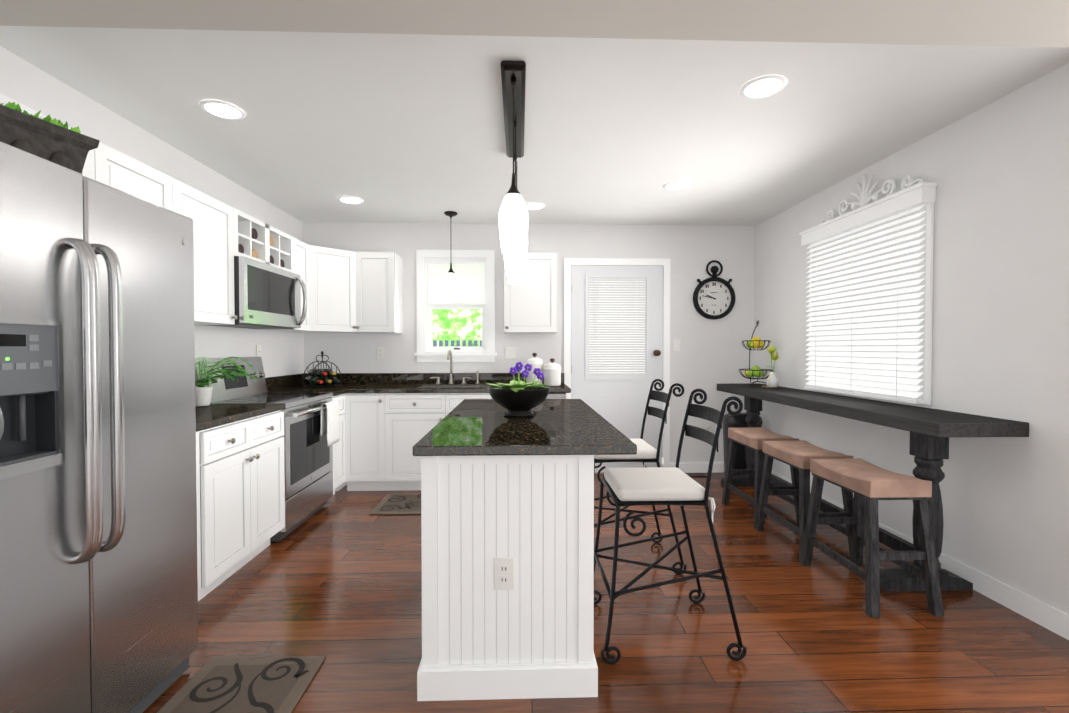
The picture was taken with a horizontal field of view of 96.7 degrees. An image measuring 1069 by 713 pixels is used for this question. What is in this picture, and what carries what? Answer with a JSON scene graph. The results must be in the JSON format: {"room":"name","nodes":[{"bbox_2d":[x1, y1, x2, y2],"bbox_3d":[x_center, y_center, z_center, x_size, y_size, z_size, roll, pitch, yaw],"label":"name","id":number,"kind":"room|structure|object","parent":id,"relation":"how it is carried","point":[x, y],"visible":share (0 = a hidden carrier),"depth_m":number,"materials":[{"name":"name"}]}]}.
{"room":"kitchen","nodes":[
{"label":"kitchen","id":0,"kind":"room"},
{"bbox_2d":[0,46,303,377],"bbox_3d":[-2.248,-0.015,1.452,0.150,2.500,6.470,0,1,-2],"label":"wall","id":1,"kind":"structure","parent":0,"point":[27,84],"depth_m":2.96,"materials":[{"name":"paint"}]},
{"bbox_2d":[0,93,111,186],"bbox_3d":[-2.023,-0.746,1.792,0.319,0.350,0.570,0,1,-2],"label":"upper cabinet","id":2,"kind":"object","parent":1,"relation":"attached to","point":[98,163],"depth_m":2.03,"materials":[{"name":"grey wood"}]},
{"bbox_2d":[112,148,175,211],"bbox_3d":[-2.036,-0.753,2.216,0.319,0.350,0.511,0,1,-2],"label":"upper cabinet","id":3,"kind":"object","parent":1,"relation":"attached to","point":[131,176],"depth_m":2.28,"materials":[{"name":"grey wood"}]},
{"bbox_2d":[176,180,237,324],"bbox_3d":[-2.053,-0.567,2.740,0.319,0.740,0.530,0,1,-2],"label":"upper cabinet","id":4,"kind":"object","parent":1,"relation":"attached to","point":[214,221],"depth_m":2.79,"materials":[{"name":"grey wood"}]},
{"bbox_2d":[256,345,261,358],"bbox_3d":[-2.240,-0.035,3.869,0.016,0.118,0.072,0,1,-2],"label":"outlet","id":5,"kind":"object","parent":1,"relation":"attached to","point":[258,347],"depth_m":3.86,"materials":[{"name":"plastic"}]},
{"bbox_2d":[252,233,311,332],"bbox_3d":[-2.072,-0.587,3.962,0.357,0.740,0.315,0,1,-2],"label":"upper cabinet","id":6,"kind":"object","parent":1,"relation":"attached to","point":[283,251],"depth_m":3.76,"materials":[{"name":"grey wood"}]},
{"bbox_2d":[206,256,307,328],"bbox_3d":[-2.012,-0.427,3.409,0.443,0.434,0.784,0,1,-2],"label":"microwave","id":7,"kind":"object","parent":6,"relation":"in","point":[266,296],"visible":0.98,"depth_m":3.30,"materials":[{"name":"metal"}]},
{"bbox_2d":[312,245,359,332],"bbox_3d":[-1.929,-0.594,4.360,0.669,0.740,0.655,0,1,-2],"label":"upper cabinet","id":8,"kind":"object","parent":1,"relation":"attached to","point":[353,292],"depth_m":4.25,"materials":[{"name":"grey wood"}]},
{"bbox_2d":[303,222,754,461],"bbox_3d":[-0.024,-0.072,4.833,4.810,2.500,0.150,0,1,-2],"label":"wall","id":9,"kind":"structure","parent":0,"point":[709,356],"depth_m":4.76,"materials":[{"name":"paint"}]},
{"bbox_2d":[377,347,383,358],"bbox_3d":[-1.526,-0.035,4.706,0.072,0.118,0.009,0,1,-2],"label":"outlet","id":10,"kind":"object","parent":9,"relation":"attached to","point":[380,350],"depth_m":4.70,"materials":[{"name":"plastic"}]},
{"bbox_2d":[360,252,402,332],"bbox_3d":[-1.501,-0.597,4.522,0.403,0.740,0.357,0,1,-2],"label":"upper cabinet","id":11,"kind":"object","parent":9,"relation":"attached to","point":[381,273],"depth_m":4.39,"materials":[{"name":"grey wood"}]},
{"bbox_2d":[414,250,496,361],"bbox_3d":[-0.782,-0.501,4.761,0.810,1.110,0.172,0,1,-2],"label":"window","id":12,"kind":"structure","parent":9,"relation":"in","point":[474,271],"depth_m":4.73,"materials":[{"name":"white wood"}]},
{"bbox_2d":[505,347,516,358],"bbox_3d":[-0.236,-0.035,4.742,0.118,0.118,0.016,0,1,-2],"label":"outlet","id":13,"kind":"object","parent":9,"relation":"attached to","point":[510,352],"depth_m":4.74,"materials":[{"name":"plastic"}]},
{"bbox_2d":[504,253,556,332],"bbox_3d":[-0.042,-0.598,4.587,0.500,0.740,0.319,0,1,-2],"label":"upper cabinet","id":14,"kind":"object","parent":9,"relation":"attached to","point":[530,307],"depth_m":4.43,"materials":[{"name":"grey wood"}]},
{"bbox_2d":[564,258,670,473],"bbox_3d":[0.832,0.099,4.746,1.069,2.162,0.080,0,1,-2],"label":"door","id":15,"kind":"structure","parent":9,"relation":"in","point":[616,341],"depth_m":4.77,"materials":[{"name":"paint"}]},
{"bbox_2d":[673,340,679,350],"bbox_3d":[1.433,-0.111,4.794,0.072,0.118,0.016,0,1,-2],"label":"outlet","id":16,"kind":"object","parent":9,"relation":"attached to","point":[676,343],"depth_m":4.80,"materials":[{"name":"plastic"}]},
{"bbox_2d":[670,462,723,472],"bbox_3d":[1.787,1.125,4.828,0.840,0.107,0.012,0,1,-2],"label":"baseboard","id":17,"kind":"structure","parent":9,"relation":"attached to","point":[687,467],"depth_m":4.82,"materials":[{"name":"white wood"}]},
{"bbox_2d":[705,425,711,431],"bbox_3d":[1.763,0.759,4.823,0.072,0.118,0.009,0,1,-2],"label":"outlet","id":18,"kind":"object","parent":9,"relation":"attached to","point":[707,427],"depth_m":4.82,"materials":[{"name":"plastic"}]},
{"bbox_2d":[693,260,735,319],"bbox_3d":[1.811,-0.671,4.782,0.426,0.597,0.078,0,1,-2],"label":"clock","id":19,"kind":"object","parent":9,"relation":"attached to","point":[714,297],"visible":1,"depth_m":4.79,"materials":[{"name":"metal"}]},
{"bbox_2d":[0,26,1068,225],"bbox_3d":[0.081,-1.296,1.504,4.910,0.060,6.870,0,1,-2],"label":"ceiling","id":20,"kind":"structure","parent":0,"point":[397,128],"depth_m":2.49,"materials":[{"name":"paint"}]},
{"bbox_2d":[199,100,245,119],"bbox_3d":[-1.616,-1.276,2.466,0.204,0.006,0.204,0,1,-2],"label":"recessed light","id":21,"kind":"object","parent":20,"relation":"in","point":[222,109],"visible":0.9,"depth_m":2.45,"materials":[{"name":"white plastic"}]},
{"bbox_2d":[337,196,362,203],"bbox_3d":[-1.533,-1.301,3.959,0.204,0.006,0.204,0,1,-2],"label":"recessed light","id":22,"kind":"object","parent":20,"relation":"in","point":[348,199],"visible":0.92,"depth_m":3.93,"materials":[{"name":"white plastic"}]},
{"bbox_2d":[444,211,457,301],"bbox_3d":[-0.765,-0.907,4.351,0.132,0.808,0.132,0,1,-2],"label":"light","id":23,"kind":"object","parent":20,"relation":"hanging from","point":[451,287],"visible":1,"depth_m":4.31,"materials":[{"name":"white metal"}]},
{"bbox_2d":[499,60,527,284],"bbox_3d":[-0.102,-0.865,2.539,0.142,0.834,0.996,0,1,-2],"label":"pendant light","id":24,"kind":"object","parent":20,"relation":"hanging from","point":[513,220],"visible":1,"depth_m":2.13,"materials":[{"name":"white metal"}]},
{"bbox_2d":[0,0,1068,47],"bbox_3d":[0.083,-1.163,1.429,4.506,0.198,0.315,0,1,-2],"label":"ceiling beam","id":25,"kind":"structure","parent":20,"relation":"attached to","point":[1026,23],"depth_m":1.50,"materials":[{"name":"paint"}]},
{"bbox_2d":[525,202,544,209],"bbox_3d":[-0.007,-1.304,4.128,0.204,0.006,0.204,0,1,-2],"label":"recessed light","id":26,"kind":"object","parent":20,"relation":"in","point":[533,206],"visible":0.79,"depth_m":4.12,"materials":[{"name":"white plastic"}]},
{"bbox_2d":[663,181,690,189],"bbox_3d":[1.080,-1.295,3.602,0.204,0.006,0.204,0,1,-2],"label":"recessed light","id":27,"kind":"object","parent":20,"relation":"in","point":[677,185],"visible":0.98,"depth_m":3.59,"materials":[{"name":"white plastic"}]},
{"bbox_2d":[740,75,786,98],"bbox_3d":[1.082,-1.272,2.252,0.204,0.006,0.204,0,1,-2],"label":"recessed light","id":28,"kind":"object","parent":20,"relation":"in","point":[759,87],"visible":0.98,"depth_m":2.23,"materials":[{"name":"white plastic"}]},
{"bbox_2d":[143,472,1068,712],"bbox_3d":[0.081,1.264,1.547,4.910,0.060,6.870,0,1,-2],"label":"floor","id":29,"kind":"structure","parent":0,"point":[336,580],"depth_m":2.13,"materials":[{"name":"brown wood"}]},
{"bbox_2d":[0,142,197,712],"bbox_3d":[-1.688,0.354,1.387,0.907,1.765,0.908,0,1,-2],"label":"fridge","id":30,"kind":"object","parent":29,"relation":"on","point":[98,564],"visible":1,"depth_m":1.37,"materials":[{"name":"metal"}]},
{"bbox_2d":[0,101,99,173],"bbox_3d":[-1.661,-0.643,1.269,0.218,0.228,0.741,0,1,16],"label":"planter","id":31,"kind":"object","parent":30,"relation":"on","point":[48,138],"visible":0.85,"depth_m":1.47,"materials":[{"name":"wood"}]},
{"bbox_2d":[196,427,219,600],"bbox_3d":[-1.881,0.789,2.084,0.619,0.872,0.474,0,1,-2],"label":"base cabinet","id":32,"kind":"object","parent":29,"relation":"on","point":[208,553],"depth_m":2.29,"materials":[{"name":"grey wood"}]},
{"bbox_2d":[195,385,290,431],"bbox_3d":[-1.889,0.275,2.434,0.628,0.142,1.192,0,1,-2],"label":"countertop","id":33,"kind":"structure","parent":32,"relation":"on","point":[211,415],"depth_m":2.70,"materials":[{"name":"stone"}]},
{"bbox_2d":[195,357,259,405],"bbox_3d":[-1.941,0.149,2.887,0.448,0.301,0.640,0,1,-2],"label":"potted plant","id":34,"kind":"object","parent":33,"relation":"on","point":[203,394],"visible":0.77,"depth_m":2.88,"materials":[{"name":"plant"}]},
{"bbox_2d":[157,656,325,712],"bbox_3d":[-1.060,1.229,1.401,0.460,0.012,1.050,0,1,-2],"label":"area rug","id":35,"kind":"object","parent":29,"relation":"on","point":[252,685],"visible":1,"depth_m":1.75,"materials":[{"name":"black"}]},
{"bbox_2d":[216,410,284,583],"bbox_3d":[-1.899,0.780,2.650,0.619,0.872,0.775,0,1,-2],"label":"base cabinet","id":36,"kind":"object","parent":29,"relation":"on","point":[240,483],"depth_m":2.65,"materials":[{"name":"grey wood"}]},
{"bbox_2d":[195,357,339,542],"bbox_3d":[-1.866,0.605,3.426,0.678,1.195,0.774,0,1,-2],"label":"range","id":37,"kind":"object","parent":29,"relation":"on","point":[311,430],"visible":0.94,"depth_m":3.38,"materials":[{"name":"silver glass"}]},
{"bbox_2d":[320,400,339,446],"bbox_3d":[-1.562,0.507,3.632,0.055,0.324,0.236,0,1,-2],"label":"dish towel","id":38,"kind":"object","parent":37,"relation":"hanging from","point":[330,413],"depth_m":3.60,"materials":[{"name":"fabric"}]},
{"bbox_2d":[331,393,347,494],"bbox_3d":[-1.920,0.757,3.963,0.659,0.872,0.293,0,1,-2],"label":"base cabinet","id":39,"kind":"object","parent":29,"relation":"on","point":[340,449],"depth_m":4.04,"materials":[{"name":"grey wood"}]},
{"bbox_2d":[265,373,346,395],"bbox_3d":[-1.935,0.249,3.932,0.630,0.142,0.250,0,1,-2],"label":"countertop","id":40,"kind":"structure","parent":39,"relation":"on","point":[295,380],"depth_m":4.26,"materials":[{"name":"stone"}]},
{"bbox_2d":[302,351,341,387],"bbox_3d":[-1.918,0.113,4.316,0.285,0.326,0.292,1,1,43],"label":"fruit basket","id":41,"kind":"object","parent":40,"relation":"on","point":[323,376],"visible":1,"depth_m":4.29,"materials":[{"name":"metal"}]},
{"bbox_2d":[347,373,570,392],"bbox_3d":[-0.977,0.241,4.409,2.573,0.142,0.644,0,1,-2],"label":"countertop","id":42,"kind":"structure","parent":39,"relation":"on","point":[356,382],"depth_m":4.69,"materials":[{"name":"stone"}]},
{"bbox_2d":[430,350,479,383],"bbox_3d":[-0.777,0.102,4.580,0.482,0.338,0.226,0,1,-2],"label":"faucet","id":43,"kind":"object","parent":42,"relation":"on","point":[449,353],"visible":0.98,"depth_m":4.66,"materials":[{"name":"silver metal"}]},
{"bbox_2d":[526,353,542,383],"bbox_3d":[0.001,0.119,4.512,0.162,0.307,0.162,0,1,-2],"label":"canister","id":44,"kind":"object","parent":42,"relation":"on","point":[535,362],"visible":0.73,"depth_m":4.45,"materials":[{"name":"ceramic"}]},
{"bbox_2d":[543,358,560,385],"bbox_3d":[0.167,0.144,4.478,0.171,0.257,0.171,0,1,-2],"label":"canister","id":45,"kind":"object","parent":42,"relation":"on","point":[552,373],"visible":0.98,"depth_m":4.41,"materials":[{"name":"ceramic"}]},
{"bbox_2d":[348,393,391,490],"bbox_3d":[-1.454,0.750,4.396,0.419,0.872,0.658,0,1,-2],"label":"base cabinet","id":46,"kind":"object","parent":29,"relation":"on","point":[369,414],"depth_m":4.11,"materials":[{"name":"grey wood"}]},
{"bbox_2d":[369,493,420,514],"bbox_3d":[-1.028,1.188,3.849,0.460,0.012,0.503,0,1,-2],"label":"area rug","id":47,"kind":"object","parent":29,"relation":"on","point":[397,504],"visible":0.83,"depth_m":3.77,"materials":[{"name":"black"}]},
{"bbox_2d":[392,393,451,490],"bbox_3d":[-1.043,0.750,4.428,0.636,0.872,0.620,0,1,-2],"label":"base cabinet","id":48,"kind":"object","parent":29,"relation":"on","point":[414,415],"depth_m":4.12,"materials":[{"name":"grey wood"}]},
{"bbox_2d":[452,393,491,409],"bbox_3d":[-0.411,0.749,4.448,0.860,0.872,0.620,0,1,-2],"label":"base cabinet","id":49,"kind":"object","parent":29,"relation":"on","point":[457,398],"depth_m":4.13,"materials":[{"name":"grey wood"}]},
{"bbox_2d":[417,455,597,700],"bbox_3d":[-0.118,0.776,2.431,0.647,0.884,1.463,0,1,-2],"label":"kitchen island","id":50,"kind":"object","parent":29,"relation":"on","point":[507,528],"depth_m":1.72,"materials":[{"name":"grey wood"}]},
{"bbox_2d":[413,399,636,458],"bbox_3d":[-0.055,0.315,2.422,0.784,0.034,1.530,0,1,-2],"label":"island countertop","id":51,"kind":"structure","parent":50,"relation":"on","point":[475,426],"depth_m":1.89,"materials":[{"name":"black stone"}]},
{"bbox_2d":[486,362,552,416],"bbox_3d":[-0.083,0.161,2.408,0.360,0.271,0.395,0,1,-2],"label":"bowl","id":52,"kind":"object","parent":51,"relation":"on","point":[519,398],"visible":1,"depth_m":2.33,"materials":[{"name":"black ceramic"}]},
{"bbox_2d":[486,362,552,392],"bbox_3d":[-0.083,0.101,2.407,0.360,0.151,0.395,0,1,-2],"label":"plant","id":53,"kind":"object","parent":52,"relation":"on","point":[519,386],"depth_m":2.38,"materials":[{"name":"green plant"}]},
{"bbox_2d":[546,393,568,398],"bbox_3d":[0.123,0.749,4.465,0.329,0.872,0.620,0,1,-2],"label":"base cabinet","id":54,"kind":"object","parent":29,"relation":"on","point":[551,395],"depth_m":4.15,"materials":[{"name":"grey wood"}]},
{"bbox_2d":[594,379,686,574],"bbox_3d":[0.545,0.680,2.848,0.595,1.067,0.456,0,1,-2],"label":"bar stool","id":55,"kind":"object","parent":29,"relation":"on","point":[646,452],"visible":0.54,"depth_m":2.67,"materials":[{"name":"metal"}]},
{"bbox_2d":[594,438,664,484],"bbox_3d":[0.524,0.618,2.846,0.392,0.192,0.397,0,1,-2],"label":"cushion","id":56,"kind":"object","parent":55,"relation":"on","point":[645,452],"depth_m":2.67,"materials":[{"name":"fabric"}]},
{"bbox_2d":[594,389,746,663],"bbox_3d":[0.553,0.692,2.118,0.595,1.067,0.456,0,1,-2],"label":"bar stool","id":57,"kind":"object","parent":29,"relation":"on","point":[675,485],"visible":0.94,"depth_m":1.96,"materials":[{"name":"metal"}]},
{"bbox_2d":[603,467,715,535],"bbox_3d":[0.532,0.630,2.116,0.392,0.192,0.397,0,1,-2],"label":"cushion","id":58,"kind":"object","parent":57,"relation":"on","point":[656,485],"depth_m":1.95,"materials":[{"name":"fabric"}]},
{"bbox_2d":[685,473,706,476],"bbox_3d":[1.546,1.176,4.709,0.300,0.008,0.100,0,1,-2],"label":"floor vent","id":59,"kind":"object","parent":29,"relation":"in","point":[696,474],"visible":0.58,"depth_m":4.72,"materials":[{"name":"brown metal"}]},
{"bbox_2d":[723,413,762,474],"bbox_3d":[2.024,0.864,4.634,0.350,0.635,0.216,0,1,-2],"label":"trash can","id":60,"kind":"object","parent":29,"relation":"on","point":[734,421],"visible":0.42,"depth_m":4.54,"materials":[{"name":"grey"}]},
{"bbox_2d":[722,427,798,529],"bbox_3d":[1.707,0.884,3.579,0.350,0.638,0.570,0,1,-2],"label":"stool","id":61,"kind":"object","parent":29,"relation":"on","point":[753,438],"visible":0.79,"depth_m":3.46,"materials":[{"name":"brown wood"}]},
{"bbox_2d":[755,440,853,564],"bbox_3d":[1.724,0.893,3.039,0.350,0.638,0.570,0,1,-2],"label":"stool","id":62,"kind":"object","parent":29,"relation":"on","point":[799,455],"visible":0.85,"depth_m":2.91,"materials":[{"name":"brown wood"}]},
{"bbox_2d":[800,458,943,617],"bbox_3d":[1.741,0.902,2.504,0.350,0.638,0.570,0,1,-2],"label":"stool","id":63,"kind":"object","parent":29,"relation":"on","point":[868,485],"visible":1,"depth_m":2.29,"materials":[{"name":"brown wood"}]},
{"bbox_2d":[717,383,1028,591],"bbox_3d":[2.026,0.745,3.461,0.491,0.914,2.490,0,1,-2],"label":"console table","id":64,"kind":"object","parent":29,"relation":"on","point":[931,430],"visible":0.81,"depth_m":2.51,"materials":[{"name":"black wood"}]},
{"bbox_2d":[739,320,772,384],"bbox_3d":[2.074,-0.036,4.471,0.298,0.607,0.339,0,1,-2],"label":"fruit basket","id":65,"kind":"object","parent":64,"relation":"on","point":[755,343],"visible":0.9,"depth_m":4.42,"materials":[{"name":"metal"}]},
{"bbox_2d":[762,345,782,387],"bbox_3d":[2.073,0.076,4.149,0.210,0.397,0.216,0,1,-2],"label":"vase","id":66,"kind":"object","parent":64,"relation":"on","point":[772,381],"visible":0.96,"depth_m":4.13,"materials":[{"name":"white ceramic"}]},
{"bbox_2d":[754,63,1068,614],"bbox_3d":[2.409,-0.017,1.599,0.150,2.500,6.470,0,1,-2],"label":"wall","id":67,"kind":"structure","parent":0,"point":[997,171],"depth_m":2.42,"materials":[{"name":"paint"}]},
{"bbox_2d":[799,182,936,404],"bbox_3d":[2.231,-0.366,3.304,0.095,1.270,1.180,0,1,-2],"label":"window blinds","id":68,"kind":"object","parent":67,"relation":"attached to","point":[870,295],"visible":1,"depth_m":3.12,"materials":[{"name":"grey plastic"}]},
{"bbox_2d":[820,174,923,223],"bbox_3d":[2.240,-1.118,3.221,0.040,0.235,0.935,0,1,-2],"label":"ornament","id":69,"kind":"object","parent":68,"relation":"on","point":[865,196],"visible":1,"depth_m":3.18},
{"bbox_2d":[771,471,1068,639],"bbox_3d":[2.293,1.161,2.665,0.014,0.107,4.368,0,1,-2],"label":"baseboard","id":70,"kind":"structure","parent":67,"relation":"attached to","point":[1052,619],"depth_m":2.31,"materials":[{"name":"white wood"}]},
{"label":"outside","id":71,"kind":"structure","parent":0,"visible":0},
{"bbox_2d":[432,265,481,345],"bbox_3d":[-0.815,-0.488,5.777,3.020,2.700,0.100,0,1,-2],"label":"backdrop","id":72,"kind":"structure","parent":71,"point":[457,327],"depth_m":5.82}
]}

